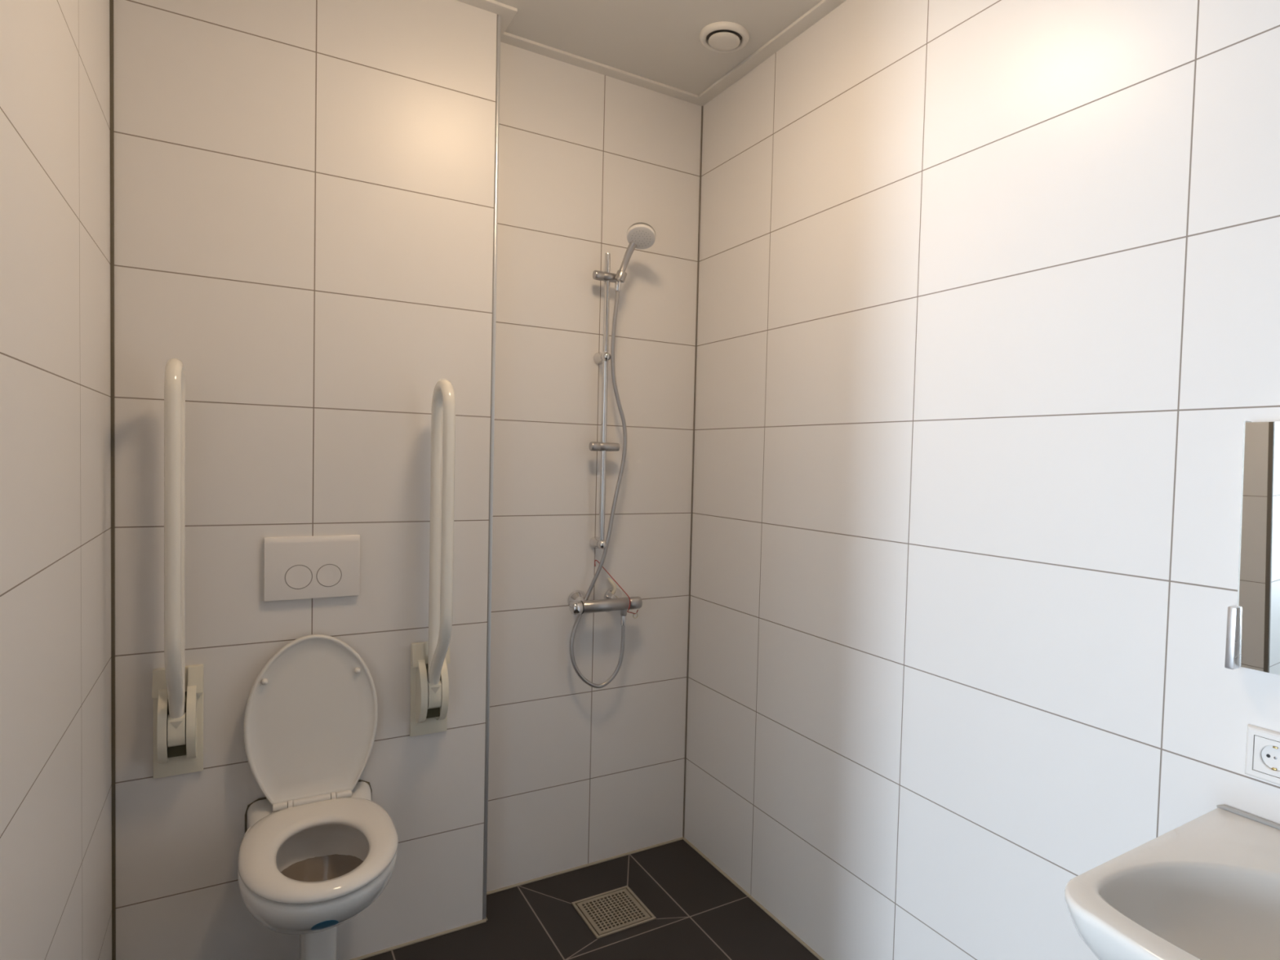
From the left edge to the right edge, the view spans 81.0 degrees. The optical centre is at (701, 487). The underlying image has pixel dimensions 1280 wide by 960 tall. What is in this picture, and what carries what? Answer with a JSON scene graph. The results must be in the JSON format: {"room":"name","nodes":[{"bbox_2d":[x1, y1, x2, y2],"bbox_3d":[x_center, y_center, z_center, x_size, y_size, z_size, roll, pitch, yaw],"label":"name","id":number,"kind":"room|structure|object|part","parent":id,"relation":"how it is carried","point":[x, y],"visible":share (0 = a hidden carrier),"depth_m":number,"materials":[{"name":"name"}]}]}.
{"room":"accessible bathroom","nodes":[
{"label":"accessible bathroom","id":0,"kind":"room"},
{"bbox_2d":[0,0,111,959],"bbox_3d":[-1.205,-0.016,1.285,0.195,2.654,1.165,0,2,-32],"label":"wall","id":1,"kind":"structure","parent":0,"point":[55,726],"depth_m":1.19,"materials":[{"name":"white tile"}]},
{"bbox_2d":[109,0,115,959],"bbox_3d":[-1.356,-0.033,1.716,0.011,2.642,0.011,0,2,-32],"label":"trim","id":2,"kind":"structure","parent":1,"relation":"attached to","point":[111,2],"depth_m":1.72,"materials":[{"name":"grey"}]},
{"bbox_2d":[113,0,497,959],"bbox_3d":[-1.022,-0.037,2.003,0.871,2.654,0.135,0,2,-32],"label":"wall","id":3,"kind":"structure","parent":0,"point":[304,189],"depth_m":1.90,"materials":[{"name":"white tile"}]},
{"bbox_2d":[151,358,204,778],"bbox_3d":[-1.198,0.204,1.701,0.100,0.989,0.216,0,2,-32],"label":"grab rail","id":4,"kind":"object","parent":3,"relation":"attached to","point":[177,688],"visible":1,"depth_m":1.72,"materials":[{"name":"beige plastic"}]},
{"bbox_3d":[-1.261,0.562,1.801,0.100,0.263,0.011,0,2,-32],"label":"wall plate","id":5,"kind":"part","parent":4,"relation":"part of","materials":[{"name":"beige plastic"}]},
{"bbox_2d":[263,534,359,601],"bbox_3d":[-1.007,0.206,1.937,0.221,0.162,0.017,0,2,-32],"label":"flush plate","id":6,"kind":"object","parent":3,"relation":"attached to","point":[295,567],"visible":1,"depth_m":1.93,"materials":[{"name":"white plastic"}]},
{"bbox_2d":[409,378,455,737],"bbox_3d":[-0.704,0.206,2.006,0.100,0.989,0.216,0,2,-32],"label":"grab rail","id":7,"kind":"object","parent":3,"relation":"attached to","point":[430,660],"visible":1,"depth_m":2.03,"materials":[{"name":"beige plastic"}]},
{"bbox_3d":[-0.768,0.564,2.107,0.100,0.263,0.011,0,2,-32],"label":"wall plate","id":8,"kind":"part","parent":7,"relation":"part of","materials":[{"name":"beige plastic"}]},
{"bbox_2d":[482,14,501,919],"bbox_3d":[-0.613,-0.032,2.182,0.010,2.640,0.012,0,2,-32],"label":"trim","id":9,"kind":"structure","parent":3,"relation":"attached to","point":[499,17],"depth_m":2.17,"materials":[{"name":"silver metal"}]},
{"bbox_2d":[361,839,818,959],"bbox_3d":[-0.059,1.384,0.988,1.840,0.060,3.000,0,2,-32],"label":"floor","id":10,"kind":"structure","parent":0,"point":[700,913],"depth_m":2.24,"materials":[{"name":"tile"}]},
{"bbox_2d":[237,634,398,959],"bbox_3d":[-0.892,0.846,1.746,0.326,0.915,0.519,0,2,-32],"label":"toilet","id":11,"kind":"object","parent":10,"relation":"on","point":[316,851],"visible":1,"depth_m":1.86,"materials":[{"name":"white ceramic"}]},
{"bbox_3d":[-0.997,0.587,1.920,0.307,0.416,0.047,0,2,-32],"label":"lid","id":12,"kind":"part","parent":11,"relation":"part of","materials":[{"name":"white plastic"}]},
{"bbox_3d":[-0.975,1.171,1.899,0.082,0.250,0.110,0,2,-32],"label":"support post","id":13,"kind":"part","parent":11,"relation":"part of","materials":[{"name":"white ceramic"}]},
{"bbox_3d":[-0.876,0.820,1.720,0.325,0.024,0.462,0,2,-32],"label":"seat","id":14,"kind":"part","parent":11,"relation":"part of","materials":[{"name":"white plastic"}]},
{"bbox_3d":[-0.872,0.925,1.713,0.224,0.165,0.332,0,2,-32],"label":"bowl interior","id":15,"kind":"part","parent":11,"relation":"part of","materials":[{"name":"ceramic"}]},
{"bbox_2d":[571,885,656,938],"bbox_3d":[-0.272,1.330,2.308,0.195,0.050,0.200,0,2,-32],"label":"floor drain","id":16,"kind":"object","parent":10,"relation":"on","point":[623,911],"visible":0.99,"depth_m":2.30,"materials":[{"name":"silver metal"}]},
{"bbox_2d":[486,41,701,892],"bbox_3d":[-0.755,-0.041,2.307,1.845,2.654,0.100,0,2,-32],"label":"wall","id":17,"kind":"structure","parent":0,"point":[580,773],"depth_m":2.48,"materials":[{"name":"white tile"}]},
{"bbox_2d":[567,587,642,615],"bbox_3d":[-0.325,0.382,2.484,0.252,0.083,0.099,0,2,-32],"label":"shower mixer","id":18,"kind":"object","parent":17,"relation":"attached to","point":[577,603],"visible":1,"depth_m":2.46,"materials":[{"name":"grey metal"}]},
{"bbox_3d":[-0.403,0.387,2.404,0.036,0.043,0.043,0,2,-32],"label":"temperature knob","id":19,"kind":"part","parent":18,"relation":"part of","materials":[{"name":"silver metal"}]},
{"bbox_2d":[594,560,638,618],"bbox_3d":[-0.285,0.341,2.514,0.143,0.198,0.056,2,2,12],"label":"pull cord","id":20,"kind":"object","parent":18,"relation":"hanging from","point":[613,584],"visible":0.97,"depth_m":2.52,"materials":[{"name":"red plastic"}]},
{"bbox_2d":[620,609,626,615],"bbox_3d":[-0.259,0.412,2.496,0.022,0.026,0.022,0,2,-32],"label":"connector","id":21,"kind":"object","parent":18,"relation":"attached to","point":[623,612],"depth_m":2.49,"materials":[{"name":"silver metal"}]},
{"bbox_3d":[-0.224,0.387,2.514,0.046,0.042,0.042,0,2,-32],"label":"flow knob","id":22,"kind":"part","parent":18,"relation":"part of","materials":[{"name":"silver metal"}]},
{"bbox_2d":[588,253,626,549],"bbox_3d":[-0.314,-0.278,2.448,0.100,0.970,0.102,0,2,-32],"label":"shower rail","id":23,"kind":"object","parent":17,"relation":"attached to","point":[599,358],"visible":0.98,"depth_m":2.44,"materials":[{"name":"silver metal"}]},
{"bbox_2d":[616,222,655,281],"bbox_3d":[-0.206,-0.753,2.395,0.120,0.180,0.087,1,2,-16],"label":"shower","id":24,"kind":"object","parent":23,"relation":"hanging from","point":[640,235],"visible":1,"depth_m":2.39,"materials":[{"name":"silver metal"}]},
{"bbox_2d":[569,281,626,688],"bbox_3d":[-0.326,-0.003,2.446,0.189,1.333,0.051,1,2,-14],"label":"shower hose","id":25,"kind":"object","parent":24,"relation":"attached to","point":[617,284],"visible":0.98,"depth_m":2.46,"materials":[{"name":"grey metal"}]},
{"bbox_3d":[-0.241,-0.731,2.415,0.065,0.131,0.026,2,2,8],"label":"handle","id":26,"kind":"part","parent":24,"relation":"part of","materials":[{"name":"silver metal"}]},
{"bbox_2d":[682,106,702,837],"bbox_3d":[-0.030,-0.034,2.695,0.007,2.642,0.007,0,2,-32],"label":"trim","id":27,"kind":"structure","parent":17,"relation":"attached to","point":[701,106],"depth_m":2.69,"materials":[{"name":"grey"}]},
{"bbox_2d":[493,0,822,95],"bbox_3d":[0.013,-1.348,0.888,1.840,0.100,3.000,0,2,-32],"label":"ceiling","id":28,"kind":"structure","parent":0,"point":[659,41],"depth_m":2.20,"materials":[{"name":"white paint"}]},
{"bbox_2d":[699,21,749,53],"bbox_3d":[0.069,-1.334,2.221,0.148,0.022,0.148,0,2,-32],"label":"ceiling vent","id":29,"kind":"object","parent":28,"relation":"in","point":[722,37],"visible":1,"depth_m":2.20,"materials":[{"name":"white plastic"}]},
{"bbox_2d":[684,0,1279,959],"bbox_3d":[0.801,0.031,1.449,0.100,2.654,3.000,0,2,-32],"label":"wall","id":30,"kind":"structure","parent":0,"point":[988,326],"depth_m":1.65,"materials":[{"name":"white tile"}]},
{"bbox_2d":[349,837,823,959],"bbox_3d":[0.023,1.353,1.040,1.654,0.011,3.004,0,2,-32],"label":"trim","id":31,"kind":"structure","parent":30,"relation":"attached to","point":[687,842],"depth_m":2.38,"materials":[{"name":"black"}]},
{"bbox_2d":[456,0,846,106],"bbox_3d":[0.095,-1.293,0.941,1.645,0.009,3.000,0,2,-32],"label":"trim","id":32,"kind":"structure","parent":30,"relation":"attached to","point":[507,12],"depth_m":2.31,"materials":[{"name":"white paint"}]},
{"bbox_2d":[1064,804,1279,959],"bbox_3d":[0.805,0.639,0.864,0.508,0.204,0.602,0,2,-32],"label":"washbasin","id":33,"kind":"object","parent":30,"relation":"attached to","point":[1207,887],"visible":1,"depth_m":1.04,"materials":[{"name":"white ceramic"}]},
{"bbox_2d":[1224,421,1279,675],"bbox_3d":[1.028,0.106,0.953,0.035,0.400,0.610,0,2,-32],"label":"mirror","id":34,"kind":"object","parent":30,"relation":"attached to","point":[1253,625],"visible":1,"depth_m":1.18,"materials":[{"name":"silver"}]},
{"bbox_3d":[0.863,0.242,1.209,0.022,0.101,0.014,0,2,-32],"label":"door handle","id":35,"kind":"part","parent":34,"relation":"part of","materials":[{"name":"silver metal"}]},
{"bbox_2d":[1244,724,1279,785],"bbox_3d":[0.904,0.425,1.175,0.010,0.081,0.081,0,2,-32],"label":"wall socket","id":36,"kind":"object","parent":30,"relation":"attached to","point":[1263,744],"visible":1,"depth_m":1.19,"materials":[{"name":"white plastic"}]}
]}

